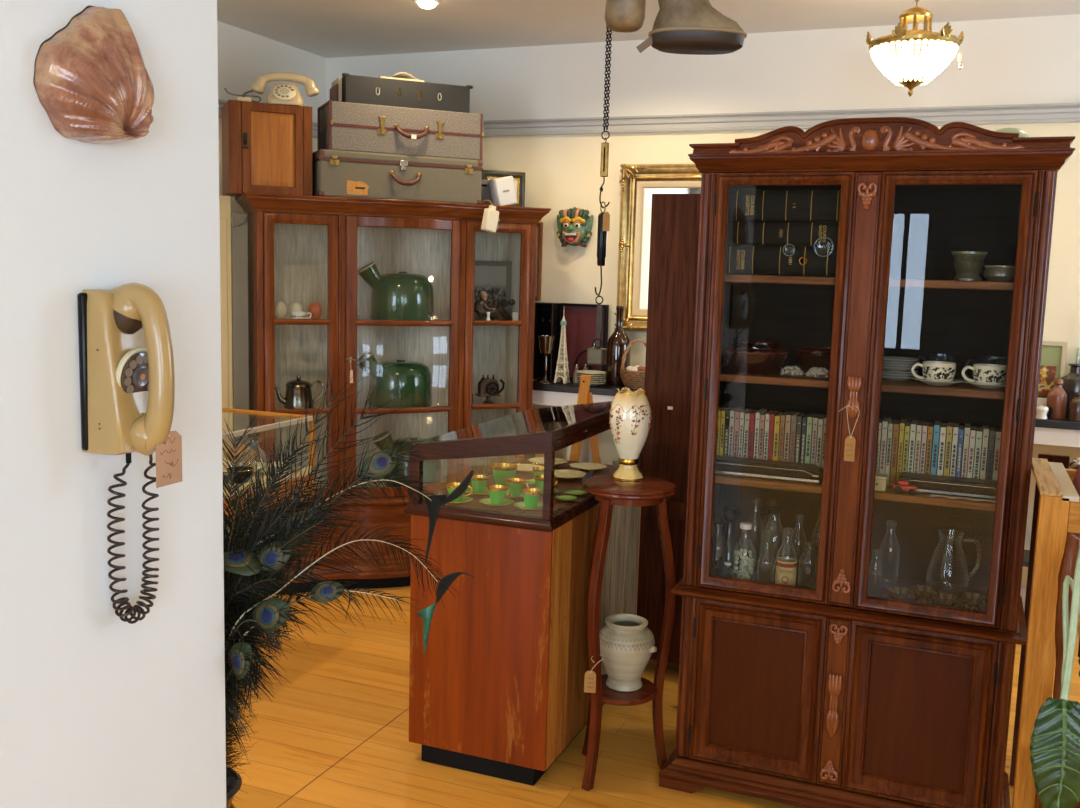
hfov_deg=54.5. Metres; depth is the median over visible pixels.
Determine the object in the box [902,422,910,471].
paperback
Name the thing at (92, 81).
shell
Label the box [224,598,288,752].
feather
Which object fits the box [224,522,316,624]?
feather
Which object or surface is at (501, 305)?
figurine
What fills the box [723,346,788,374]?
glass bowl
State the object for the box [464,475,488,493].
coffee cup
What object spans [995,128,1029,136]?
bowl
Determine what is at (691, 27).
pendant lamp
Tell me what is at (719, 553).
bottle
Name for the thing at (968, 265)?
bowl
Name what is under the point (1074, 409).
bottle
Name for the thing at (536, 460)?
plate
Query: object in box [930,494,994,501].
doily
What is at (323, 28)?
ceiling
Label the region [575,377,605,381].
plate
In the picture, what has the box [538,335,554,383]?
goblet
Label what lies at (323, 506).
feather
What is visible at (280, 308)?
egg
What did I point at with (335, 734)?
floor
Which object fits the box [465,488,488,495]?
saucer
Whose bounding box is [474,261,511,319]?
framed photograph
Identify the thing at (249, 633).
feather
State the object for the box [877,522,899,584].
bottle
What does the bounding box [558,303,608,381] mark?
case
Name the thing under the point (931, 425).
paperback
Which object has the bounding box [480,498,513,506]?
saucer
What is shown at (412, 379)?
jug
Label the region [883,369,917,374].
plate
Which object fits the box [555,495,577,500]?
saucer
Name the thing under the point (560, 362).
model
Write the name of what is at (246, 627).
feather
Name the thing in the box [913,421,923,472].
paperback
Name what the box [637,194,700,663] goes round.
wardrobe
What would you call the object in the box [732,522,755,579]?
bottle
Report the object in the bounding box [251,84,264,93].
earpiece
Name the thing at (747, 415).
paperback
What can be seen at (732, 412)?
paperback
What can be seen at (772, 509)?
bottle
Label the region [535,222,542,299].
framed picture
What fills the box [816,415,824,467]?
paperback
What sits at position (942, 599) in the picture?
glass dish
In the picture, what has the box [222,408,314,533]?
display case
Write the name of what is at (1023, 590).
baseboard
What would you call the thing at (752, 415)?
paperback
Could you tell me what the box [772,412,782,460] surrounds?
paperback
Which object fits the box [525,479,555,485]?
saucer
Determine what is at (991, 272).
bowl
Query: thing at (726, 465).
magazine stack
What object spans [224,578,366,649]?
feather
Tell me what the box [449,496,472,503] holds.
saucer
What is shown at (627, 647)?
jar
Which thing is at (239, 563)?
feather
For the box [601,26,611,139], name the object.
hanging chain
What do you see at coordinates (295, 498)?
feather
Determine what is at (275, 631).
feather
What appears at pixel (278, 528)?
feather
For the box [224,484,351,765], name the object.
feather
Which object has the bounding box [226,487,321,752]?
feather
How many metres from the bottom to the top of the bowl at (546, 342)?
0.099 m
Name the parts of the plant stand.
leg, leg, leg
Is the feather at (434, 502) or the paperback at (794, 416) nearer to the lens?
the feather at (434, 502)
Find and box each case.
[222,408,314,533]
[342,73,472,112]
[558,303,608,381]
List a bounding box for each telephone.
[77,283,174,623]
[242,72,318,105]
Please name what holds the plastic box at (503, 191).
on the china cabinet at (305, 250)
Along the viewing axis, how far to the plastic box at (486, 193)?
5.20 m
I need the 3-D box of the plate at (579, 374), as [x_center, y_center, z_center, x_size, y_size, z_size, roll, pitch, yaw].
[0.261,-0.145,5.377,0.160,0.018,0.160,4,8,22]
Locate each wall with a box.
[0,0,225,807]
[218,21,325,440]
[326,14,1079,587]
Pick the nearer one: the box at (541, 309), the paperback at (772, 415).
the paperback at (772, 415)
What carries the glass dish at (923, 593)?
on the display cabinet at (828, 679)
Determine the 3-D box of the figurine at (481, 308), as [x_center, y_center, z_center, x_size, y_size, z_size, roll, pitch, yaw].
[-0.252,-0.492,5.281,0.215,0.152,0.090,-2,8,-23]
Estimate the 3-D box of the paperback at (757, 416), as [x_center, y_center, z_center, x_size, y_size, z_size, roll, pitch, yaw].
[0.678,0.112,3.238,0.014,0.184,0.110,4,8,22]
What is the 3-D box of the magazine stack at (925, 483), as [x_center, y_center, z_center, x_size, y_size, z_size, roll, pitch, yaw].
[1.167,0.232,2.950,0.295,0.044,0.071,4,8,22]
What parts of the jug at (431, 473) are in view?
spout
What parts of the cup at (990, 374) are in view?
handle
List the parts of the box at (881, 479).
lid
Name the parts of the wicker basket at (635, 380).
hoop handle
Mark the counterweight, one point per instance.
(625, 16)
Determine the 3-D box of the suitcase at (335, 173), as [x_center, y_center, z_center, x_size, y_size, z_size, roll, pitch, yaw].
[-0.684,-1.070,5.007,0.789,0.215,0.310,-2,8,-23]
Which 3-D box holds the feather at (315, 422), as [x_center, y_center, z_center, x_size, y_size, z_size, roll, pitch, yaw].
[-0.531,0.414,1.923,0.295,0.945,0.317,4,8,22]
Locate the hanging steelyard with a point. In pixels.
(596, 355)
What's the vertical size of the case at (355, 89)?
0.131 m
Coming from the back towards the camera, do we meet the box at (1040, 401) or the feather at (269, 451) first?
the box at (1040, 401)
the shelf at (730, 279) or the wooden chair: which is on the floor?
the wooden chair
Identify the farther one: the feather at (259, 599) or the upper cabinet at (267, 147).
the upper cabinet at (267, 147)
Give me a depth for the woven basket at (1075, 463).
3.29 m
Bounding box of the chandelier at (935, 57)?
[866,0,963,96]
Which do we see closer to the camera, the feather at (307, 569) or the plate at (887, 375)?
the feather at (307, 569)
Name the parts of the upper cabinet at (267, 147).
door, raised panel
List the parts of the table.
leg, leg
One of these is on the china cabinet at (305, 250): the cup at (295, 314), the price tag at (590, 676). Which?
the cup at (295, 314)
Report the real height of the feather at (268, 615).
0.614 m
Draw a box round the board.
[1009,453,1069,785]
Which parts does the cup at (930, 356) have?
handle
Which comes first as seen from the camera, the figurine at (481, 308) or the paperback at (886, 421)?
the paperback at (886, 421)
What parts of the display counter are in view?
corner post, panel, rail, glass lid, sill moulding, corner post, corner post, rail, corner post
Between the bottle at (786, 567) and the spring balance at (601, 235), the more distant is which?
the spring balance at (601, 235)
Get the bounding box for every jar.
[599,614,656,691]
[1061,363,1079,417]
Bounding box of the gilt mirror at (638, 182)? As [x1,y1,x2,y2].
[614,164,701,331]
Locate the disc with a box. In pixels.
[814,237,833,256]
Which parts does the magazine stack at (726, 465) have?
silver trim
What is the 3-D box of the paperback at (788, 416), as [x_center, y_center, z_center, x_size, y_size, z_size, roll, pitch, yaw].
[0.762,0.118,3.203,0.016,0.183,0.110,4,8,22]
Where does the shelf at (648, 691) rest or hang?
attached to the plant stand
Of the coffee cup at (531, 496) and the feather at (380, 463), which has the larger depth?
the coffee cup at (531, 496)
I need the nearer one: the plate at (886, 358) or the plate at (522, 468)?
the plate at (886, 358)
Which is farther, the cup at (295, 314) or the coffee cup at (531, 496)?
the cup at (295, 314)
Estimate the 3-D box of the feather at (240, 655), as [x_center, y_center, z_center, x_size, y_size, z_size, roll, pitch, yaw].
[-0.565,0.620,1.797,0.064,0.549,0.398,-4,9,-39]
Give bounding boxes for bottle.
[606,306,630,385]
[710,522,727,576]
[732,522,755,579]
[759,505,784,577]
[775,532,796,585]
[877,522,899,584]
[1046,379,1066,418]
[1068,392,1079,420]
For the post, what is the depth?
4.93 m
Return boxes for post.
[569,375,600,462]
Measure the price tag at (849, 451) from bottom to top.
0.155 m
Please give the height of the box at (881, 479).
0.042 m
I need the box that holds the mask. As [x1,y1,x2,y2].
[557,207,592,247]
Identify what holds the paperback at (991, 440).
on the display cabinet at (828, 679)
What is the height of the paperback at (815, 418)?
0.181 m
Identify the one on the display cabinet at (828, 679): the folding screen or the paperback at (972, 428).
the paperback at (972, 428)
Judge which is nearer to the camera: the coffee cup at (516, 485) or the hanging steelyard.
the coffee cup at (516, 485)
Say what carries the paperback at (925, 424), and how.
on the magazine stack at (925, 483)
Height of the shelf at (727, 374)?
0.022 m
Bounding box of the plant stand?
[581,475,676,790]
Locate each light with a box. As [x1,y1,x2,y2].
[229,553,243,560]
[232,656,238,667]
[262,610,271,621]
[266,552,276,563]
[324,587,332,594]
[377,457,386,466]
[414,0,439,8]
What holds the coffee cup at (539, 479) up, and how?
on the saucer
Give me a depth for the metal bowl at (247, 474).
3.54 m
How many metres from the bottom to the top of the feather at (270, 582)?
0.641 m
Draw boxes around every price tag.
[155,431,181,487]
[347,358,355,382]
[584,655,603,692]
[602,207,609,230]
[838,405,858,461]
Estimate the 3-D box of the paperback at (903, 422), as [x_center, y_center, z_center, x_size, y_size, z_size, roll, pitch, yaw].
[1.062,0.141,3.083,0.013,0.185,0.110,4,8,22]
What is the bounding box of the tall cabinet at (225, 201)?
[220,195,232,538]
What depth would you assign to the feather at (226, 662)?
1.70 m
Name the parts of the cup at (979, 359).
handle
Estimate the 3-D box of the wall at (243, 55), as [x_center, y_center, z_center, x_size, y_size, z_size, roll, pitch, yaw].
[-2.918,-0.186,2.317,0.100,2.724,8.500,4,8,22]
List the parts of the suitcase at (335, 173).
lock plate, lid, carry handle, lock plate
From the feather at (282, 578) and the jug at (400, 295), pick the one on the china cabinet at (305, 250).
the jug at (400, 295)
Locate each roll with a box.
[626,366,637,370]
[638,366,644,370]
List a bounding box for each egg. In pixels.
[274,301,287,318]
[289,302,303,316]
[308,302,321,318]
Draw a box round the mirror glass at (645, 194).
[639,188,700,308]
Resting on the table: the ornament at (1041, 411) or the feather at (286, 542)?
the ornament at (1041, 411)
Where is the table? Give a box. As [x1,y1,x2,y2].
[532,380,1079,566]
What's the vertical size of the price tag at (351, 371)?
0.115 m
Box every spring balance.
[595,201,606,295]
[599,138,609,207]
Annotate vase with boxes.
[226,768,241,807]
[609,387,651,480]
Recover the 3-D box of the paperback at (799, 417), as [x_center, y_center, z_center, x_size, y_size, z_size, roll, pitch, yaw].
[0.792,0.122,3.190,0.014,0.181,0.110,4,8,22]
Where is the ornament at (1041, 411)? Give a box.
[1036,405,1052,418]
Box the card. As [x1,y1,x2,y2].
[512,312,517,320]
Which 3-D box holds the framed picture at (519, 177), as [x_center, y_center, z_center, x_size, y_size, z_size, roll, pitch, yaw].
[-0.191,-1.087,5.336,0.240,0.191,0.024,-2,8,-23]
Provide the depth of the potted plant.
1.51 m
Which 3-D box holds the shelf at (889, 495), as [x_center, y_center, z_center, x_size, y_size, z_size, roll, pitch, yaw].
[1.153,0.252,3.056,0.427,0.022,0.338,4,8,22]
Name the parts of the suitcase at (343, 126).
lock plate, lid, carry handle, lock plate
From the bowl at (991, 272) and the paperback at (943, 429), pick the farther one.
the paperback at (943, 429)
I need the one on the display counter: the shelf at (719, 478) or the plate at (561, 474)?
the plate at (561, 474)
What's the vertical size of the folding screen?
1.769 m
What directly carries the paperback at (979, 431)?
on the display cabinet at (828, 679)
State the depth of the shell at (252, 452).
3.82 m
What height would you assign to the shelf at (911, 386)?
0.022 m
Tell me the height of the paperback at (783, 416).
0.182 m
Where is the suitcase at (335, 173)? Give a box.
[312,149,482,204]
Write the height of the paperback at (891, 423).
0.181 m
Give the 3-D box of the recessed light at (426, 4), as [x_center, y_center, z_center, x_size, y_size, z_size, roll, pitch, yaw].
[-0.503,-1.786,4.677,0.116,0.044,0.116,4,8,22]
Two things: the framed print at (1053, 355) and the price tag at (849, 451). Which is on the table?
the framed print at (1053, 355)
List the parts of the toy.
plate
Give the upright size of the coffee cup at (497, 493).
0.053 m
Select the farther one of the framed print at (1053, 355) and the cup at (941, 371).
the framed print at (1053, 355)
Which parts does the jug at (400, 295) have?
spout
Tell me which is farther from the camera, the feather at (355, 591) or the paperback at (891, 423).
the paperback at (891, 423)
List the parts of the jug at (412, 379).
spout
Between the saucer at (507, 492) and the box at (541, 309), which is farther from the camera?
the box at (541, 309)
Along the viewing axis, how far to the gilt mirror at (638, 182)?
5.42 m
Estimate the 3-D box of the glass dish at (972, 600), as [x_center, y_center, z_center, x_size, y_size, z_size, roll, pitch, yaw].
[1.226,0.564,2.977,0.081,0.040,0.081,4,8,22]
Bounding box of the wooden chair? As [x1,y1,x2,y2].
[1034,532,1079,807]
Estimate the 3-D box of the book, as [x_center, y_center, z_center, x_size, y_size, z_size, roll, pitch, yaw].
[-0.955,-1.452,4.903,0.024,0.118,0.160,-2,8,-23]
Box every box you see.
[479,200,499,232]
[481,180,492,204]
[489,176,517,205]
[533,302,559,380]
[875,473,887,491]
[1036,398,1046,413]
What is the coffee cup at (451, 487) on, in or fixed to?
on the saucer at (464, 499)
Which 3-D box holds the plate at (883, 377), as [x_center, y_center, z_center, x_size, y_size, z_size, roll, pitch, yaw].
[1.028,-0.076,3.037,0.120,0.014,0.120,4,8,22]
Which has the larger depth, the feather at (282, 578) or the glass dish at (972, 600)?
the glass dish at (972, 600)
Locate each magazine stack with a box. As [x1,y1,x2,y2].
[715,455,822,483]
[900,472,996,499]
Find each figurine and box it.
[474,291,507,320]
[490,299,514,319]
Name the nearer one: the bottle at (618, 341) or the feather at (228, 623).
the feather at (228, 623)
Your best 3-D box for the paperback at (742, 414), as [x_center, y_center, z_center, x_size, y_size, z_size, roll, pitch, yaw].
[0.634,0.110,3.255,0.013,0.181,0.110,4,8,22]
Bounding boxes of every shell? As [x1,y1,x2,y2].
[33,5,154,143]
[226,443,256,466]
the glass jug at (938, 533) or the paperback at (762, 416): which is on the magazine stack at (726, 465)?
the paperback at (762, 416)
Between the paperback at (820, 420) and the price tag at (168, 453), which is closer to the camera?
the price tag at (168, 453)
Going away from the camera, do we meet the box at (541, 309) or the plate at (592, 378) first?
the plate at (592, 378)
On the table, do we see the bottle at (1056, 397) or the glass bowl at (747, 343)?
the bottle at (1056, 397)
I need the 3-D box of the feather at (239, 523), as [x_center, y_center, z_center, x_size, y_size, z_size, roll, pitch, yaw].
[-0.579,0.508,1.864,0.104,0.763,0.318,-2,8,-26]
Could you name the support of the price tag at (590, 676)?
hanging from the plant stand
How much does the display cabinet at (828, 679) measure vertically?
1.975 m
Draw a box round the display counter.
[404,401,645,785]
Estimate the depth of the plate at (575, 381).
5.34 m
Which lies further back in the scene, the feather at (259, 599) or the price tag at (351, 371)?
the price tag at (351, 371)
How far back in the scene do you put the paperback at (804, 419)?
3.13 m
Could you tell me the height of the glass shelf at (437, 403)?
0.006 m
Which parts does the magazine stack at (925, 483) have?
silver trim, lid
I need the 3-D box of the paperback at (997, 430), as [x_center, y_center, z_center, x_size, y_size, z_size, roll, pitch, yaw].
[1.298,0.162,2.987,0.016,0.181,0.110,4,8,22]
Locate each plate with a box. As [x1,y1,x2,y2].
[516,464,543,473]
[527,457,567,465]
[554,469,585,479]
[569,462,607,471]
[575,370,606,374]
[575,373,606,376]
[575,375,606,379]
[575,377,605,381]
[575,379,605,383]
[575,381,605,385]
[882,376,914,380]
[883,361,918,364]
[883,364,913,367]
[883,366,918,371]
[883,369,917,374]
[883,373,916,376]
[884,356,918,362]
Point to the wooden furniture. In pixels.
(1059, 502)
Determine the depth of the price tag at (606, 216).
3.92 m
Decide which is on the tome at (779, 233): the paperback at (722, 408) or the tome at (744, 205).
the tome at (744, 205)
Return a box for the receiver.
[224,88,260,102]
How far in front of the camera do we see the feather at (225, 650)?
1.71 m
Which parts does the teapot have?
spout, lid, handle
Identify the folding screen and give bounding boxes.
[231,212,249,534]
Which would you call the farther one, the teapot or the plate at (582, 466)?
the teapot
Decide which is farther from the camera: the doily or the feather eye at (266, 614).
the doily
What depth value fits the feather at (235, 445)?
1.74 m
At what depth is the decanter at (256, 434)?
3.69 m
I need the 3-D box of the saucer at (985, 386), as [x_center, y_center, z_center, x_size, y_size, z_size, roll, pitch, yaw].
[1.234,-0.052,2.885,0.132,0.015,0.132,4,8,22]
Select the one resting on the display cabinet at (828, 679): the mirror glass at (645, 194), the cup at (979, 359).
the cup at (979, 359)
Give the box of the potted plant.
[1030,544,1079,807]
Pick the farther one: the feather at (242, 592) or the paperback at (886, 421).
the paperback at (886, 421)
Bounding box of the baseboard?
[1020,588,1025,608]
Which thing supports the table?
on the floor
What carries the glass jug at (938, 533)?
in the display cabinet at (828, 679)
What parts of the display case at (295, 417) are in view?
rail, rail, rail, table frame, post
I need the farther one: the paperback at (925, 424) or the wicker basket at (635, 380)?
the wicker basket at (635, 380)
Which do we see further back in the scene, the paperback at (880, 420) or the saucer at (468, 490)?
the saucer at (468, 490)
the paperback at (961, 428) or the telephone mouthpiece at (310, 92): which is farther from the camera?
the telephone mouthpiece at (310, 92)
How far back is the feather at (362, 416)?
1.90 m
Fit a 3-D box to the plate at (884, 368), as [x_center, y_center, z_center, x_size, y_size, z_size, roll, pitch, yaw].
[1.029,-0.103,3.034,0.123,0.014,0.123,4,8,22]
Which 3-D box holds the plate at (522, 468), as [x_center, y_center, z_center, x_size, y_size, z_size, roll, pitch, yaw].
[-0.051,0.234,3.744,0.141,0.017,0.141,4,8,22]
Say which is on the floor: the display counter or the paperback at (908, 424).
the display counter
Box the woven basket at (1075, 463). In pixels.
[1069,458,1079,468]
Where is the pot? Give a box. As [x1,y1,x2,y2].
[572,364,578,382]
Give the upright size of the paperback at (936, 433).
0.187 m
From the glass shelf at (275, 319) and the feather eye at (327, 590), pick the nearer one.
the feather eye at (327, 590)
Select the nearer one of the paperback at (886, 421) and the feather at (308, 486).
the feather at (308, 486)
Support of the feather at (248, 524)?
in the vase at (231, 783)
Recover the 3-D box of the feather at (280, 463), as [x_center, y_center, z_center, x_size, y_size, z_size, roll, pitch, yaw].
[-0.572,0.470,1.857,0.314,0.841,0.150,8,10,42]
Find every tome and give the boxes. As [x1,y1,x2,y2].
[725,245,836,276]
[727,221,838,245]
[728,190,840,221]
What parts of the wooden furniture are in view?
rail, rail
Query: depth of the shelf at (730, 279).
3.01 m
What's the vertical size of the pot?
0.099 m
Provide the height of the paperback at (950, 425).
0.185 m
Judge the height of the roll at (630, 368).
0.044 m
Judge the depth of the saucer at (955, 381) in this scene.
2.90 m
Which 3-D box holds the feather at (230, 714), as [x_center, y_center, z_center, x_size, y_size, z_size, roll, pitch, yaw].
[-0.573,0.619,1.827,0.165,0.545,0.326,-2,8,-28]
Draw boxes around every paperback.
[716,407,725,454]
[719,407,729,455]
[724,407,733,455]
[728,407,741,456]
[733,408,746,456]
[738,408,750,457]
[743,410,754,457]
[748,410,758,458]
[753,409,766,458]
[758,411,768,459]
[763,410,775,459]
[768,410,780,459]
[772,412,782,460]
[778,411,788,460]
[783,411,796,461]
[789,412,801,461]
[794,412,806,462]
[800,414,809,462]
[805,413,817,463]
[810,414,822,464]
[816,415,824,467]
[821,415,826,467]
[876,419,883,472]
[879,417,890,473]
[885,419,895,484]
[889,420,900,485]
[896,419,906,483]
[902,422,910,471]
[907,420,917,472]
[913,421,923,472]
[919,422,928,473]
[925,422,934,473]
[930,421,940,474]
[937,422,946,475]
[943,423,952,475]
[950,423,958,476]
[955,425,963,476]
[961,424,969,477]
[966,426,975,477]
[972,427,982,478]
[979,425,988,478]
[985,426,994,479]
[991,428,1001,480]
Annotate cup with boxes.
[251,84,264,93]
[291,311,311,318]
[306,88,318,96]
[446,482,472,501]
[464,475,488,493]
[487,485,510,504]
[506,478,528,496]
[521,488,541,508]
[532,467,555,476]
[534,475,556,493]
[911,361,955,381]
[915,353,958,376]
[962,364,1006,384]
[964,356,1006,380]
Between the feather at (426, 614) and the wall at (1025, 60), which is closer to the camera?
the feather at (426, 614)
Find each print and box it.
[474,266,505,308]
[1038,341,1066,397]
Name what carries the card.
on the china cabinet at (305, 250)
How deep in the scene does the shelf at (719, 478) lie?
3.07 m
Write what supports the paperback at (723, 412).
on the magazine stack at (726, 465)
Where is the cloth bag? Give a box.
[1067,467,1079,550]
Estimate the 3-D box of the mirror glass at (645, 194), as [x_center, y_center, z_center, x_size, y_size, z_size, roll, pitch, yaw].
[0.817,-0.782,5.329,0.640,0.636,0.004,4,8,22]
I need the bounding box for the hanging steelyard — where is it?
[587,296,606,365]
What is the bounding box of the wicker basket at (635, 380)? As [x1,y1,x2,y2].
[620,339,645,389]
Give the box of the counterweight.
[605,0,645,32]
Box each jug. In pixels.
[357,261,433,319]
[357,351,431,407]
[371,430,440,486]
[926,533,974,591]
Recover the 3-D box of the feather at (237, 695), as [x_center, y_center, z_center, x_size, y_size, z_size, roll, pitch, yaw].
[-0.591,0.627,1.826,0.173,0.529,0.340,-4,9,-35]
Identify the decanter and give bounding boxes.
[240,432,265,472]
[722,507,740,572]
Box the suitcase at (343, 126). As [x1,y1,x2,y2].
[317,100,483,160]
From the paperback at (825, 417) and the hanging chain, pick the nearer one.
the paperback at (825, 417)
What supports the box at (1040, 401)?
on the table
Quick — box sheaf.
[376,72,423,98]
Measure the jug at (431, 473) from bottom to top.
0.294 m
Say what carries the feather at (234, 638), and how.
in the vase at (231, 783)
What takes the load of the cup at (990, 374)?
on the saucer at (985, 386)
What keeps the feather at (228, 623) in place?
in the vase at (231, 783)
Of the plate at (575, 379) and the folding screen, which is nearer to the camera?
the folding screen
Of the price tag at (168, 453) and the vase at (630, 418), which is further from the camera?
the vase at (630, 418)
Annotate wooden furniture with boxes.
[1012,458,1079,807]
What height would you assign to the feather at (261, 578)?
0.669 m
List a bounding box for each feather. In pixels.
[222,416,270,770]
[223,373,363,552]
[223,431,316,757]
[223,474,256,591]
[223,495,255,745]
[224,438,431,599]
[224,442,300,754]
[224,458,333,593]
[224,464,473,583]
[224,467,325,766]
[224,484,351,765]
[224,491,346,688]
[224,518,474,731]
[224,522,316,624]
[224,524,259,776]
[224,528,294,617]
[224,546,260,595]
[224,551,300,626]
[224,562,286,611]
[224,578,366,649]
[224,582,280,635]
[224,590,296,659]
[224,592,242,762]
[224,596,312,642]
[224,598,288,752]
[224,603,279,715]
[224,612,262,655]
[224,628,267,787]
[225,599,308,642]
[225,627,258,790]
[225,636,274,717]
[225,640,265,777]
[225,646,266,776]
[225,650,260,803]
[225,681,247,759]
[226,485,269,771]
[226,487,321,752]
[226,579,419,741]
[226,633,274,694]
[227,623,296,740]
[228,494,353,620]
[230,379,401,594]
[235,451,302,611]
[235,627,260,704]
[243,630,282,659]
[251,555,330,609]
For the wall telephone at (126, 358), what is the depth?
1.33 m
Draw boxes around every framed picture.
[482,170,524,206]
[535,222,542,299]
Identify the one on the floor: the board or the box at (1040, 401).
the board
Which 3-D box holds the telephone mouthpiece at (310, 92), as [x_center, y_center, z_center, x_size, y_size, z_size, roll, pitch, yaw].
[-1.038,-1.423,4.790,0.059,0.041,0.060,0,7,-11]
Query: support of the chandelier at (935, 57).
hanging from the ceiling
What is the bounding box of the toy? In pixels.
[472,374,504,403]
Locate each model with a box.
[554,315,569,383]
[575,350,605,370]
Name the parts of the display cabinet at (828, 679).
door panel, panelled door, glass door, carved pull, stile panel, waist moulding, carved pull, stile panel, cornice, door panel, panelled door, glass door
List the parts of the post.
post, leg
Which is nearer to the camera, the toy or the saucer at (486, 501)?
the saucer at (486, 501)
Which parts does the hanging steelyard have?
blade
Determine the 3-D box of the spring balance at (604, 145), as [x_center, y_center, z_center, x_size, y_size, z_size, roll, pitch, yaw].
[0.245,-0.865,3.929,0.043,0.261,0.011,4,8,22]
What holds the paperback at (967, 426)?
on the display cabinet at (828, 679)
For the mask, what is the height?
0.210 m
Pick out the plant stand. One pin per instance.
(648, 491)
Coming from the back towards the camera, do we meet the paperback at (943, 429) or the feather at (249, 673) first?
the paperback at (943, 429)
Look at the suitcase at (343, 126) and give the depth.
4.89 m
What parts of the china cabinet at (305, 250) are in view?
panel, post, door, panel, moulding, post, waist moulding, bow drawer, cornice, bow door, post, door, post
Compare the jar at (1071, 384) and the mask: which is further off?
the mask
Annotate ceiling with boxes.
[217,0,1079,57]
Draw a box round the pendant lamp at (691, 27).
[636,0,746,54]
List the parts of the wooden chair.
leg, seat, crest rail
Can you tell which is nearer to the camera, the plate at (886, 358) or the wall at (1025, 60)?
the plate at (886, 358)
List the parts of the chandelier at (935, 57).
bulb, bulb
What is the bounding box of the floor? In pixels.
[227,586,1079,807]
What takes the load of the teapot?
on the china cabinet at (305, 250)
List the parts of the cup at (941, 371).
handle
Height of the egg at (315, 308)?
0.086 m
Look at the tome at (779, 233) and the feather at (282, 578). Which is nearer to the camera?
the feather at (282, 578)
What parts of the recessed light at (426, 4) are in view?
bulb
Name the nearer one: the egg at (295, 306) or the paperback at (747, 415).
the paperback at (747, 415)
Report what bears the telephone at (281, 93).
on the upper cabinet at (267, 147)
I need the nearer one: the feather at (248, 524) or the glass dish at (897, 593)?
the feather at (248, 524)
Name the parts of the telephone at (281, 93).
dial plate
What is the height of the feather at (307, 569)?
0.664 m
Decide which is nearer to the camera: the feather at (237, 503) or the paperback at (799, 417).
the feather at (237, 503)
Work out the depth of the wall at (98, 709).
1.39 m
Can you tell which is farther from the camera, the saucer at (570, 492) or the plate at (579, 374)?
the plate at (579, 374)
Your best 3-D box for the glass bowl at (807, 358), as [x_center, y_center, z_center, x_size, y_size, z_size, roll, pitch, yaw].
[0.859,-0.132,3.193,0.178,0.076,0.179,-5,10,-42]
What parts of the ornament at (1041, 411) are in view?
black handle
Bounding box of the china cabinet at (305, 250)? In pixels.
[235,192,550,595]
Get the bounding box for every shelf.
[274,318,511,320]
[275,398,516,408]
[588,674,656,705]
[715,474,822,493]
[720,365,828,387]
[725,274,834,284]
[874,485,995,511]
[881,376,1005,399]
[889,279,1013,289]
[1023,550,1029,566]
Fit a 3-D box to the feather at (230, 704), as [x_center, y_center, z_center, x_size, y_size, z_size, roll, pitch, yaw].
[-0.586,0.611,1.828,0.170,0.559,0.341,-2,8,-24]
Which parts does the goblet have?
stem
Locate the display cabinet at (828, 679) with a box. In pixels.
[659,117,1074,807]
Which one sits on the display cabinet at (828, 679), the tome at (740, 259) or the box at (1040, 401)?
the tome at (740, 259)
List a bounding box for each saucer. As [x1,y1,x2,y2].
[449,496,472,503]
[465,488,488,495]
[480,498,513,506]
[505,491,522,498]
[514,501,542,510]
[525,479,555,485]
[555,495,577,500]
[564,490,586,495]
[913,377,962,385]
[963,380,1004,388]
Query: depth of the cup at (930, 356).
3.04 m
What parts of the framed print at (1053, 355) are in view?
frame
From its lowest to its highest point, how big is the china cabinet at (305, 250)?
1.850 m
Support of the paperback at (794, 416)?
on the magazine stack at (726, 465)
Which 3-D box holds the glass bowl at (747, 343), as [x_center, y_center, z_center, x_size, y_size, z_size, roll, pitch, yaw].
[0.687,-0.157,3.298,0.125,0.089,0.124,9,10,44]
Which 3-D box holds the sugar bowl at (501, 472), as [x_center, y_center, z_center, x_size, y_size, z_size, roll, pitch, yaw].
[-0.118,0.239,3.470,0.088,0.073,0.088,4,8,22]
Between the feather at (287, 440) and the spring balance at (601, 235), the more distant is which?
the spring balance at (601, 235)
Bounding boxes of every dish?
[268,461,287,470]
[885,586,914,600]
[910,585,938,603]
[931,592,960,606]
[958,592,986,610]
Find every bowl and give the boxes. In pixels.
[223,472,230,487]
[226,466,253,483]
[491,463,517,485]
[538,335,554,354]
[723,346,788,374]
[738,339,779,348]
[792,346,830,374]
[952,251,987,280]
[984,265,1014,281]
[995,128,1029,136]
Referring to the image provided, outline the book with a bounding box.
[330,78,341,101]
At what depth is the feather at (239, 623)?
1.89 m
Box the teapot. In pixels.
[275,375,323,408]
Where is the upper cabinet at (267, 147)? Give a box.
[222,100,311,196]

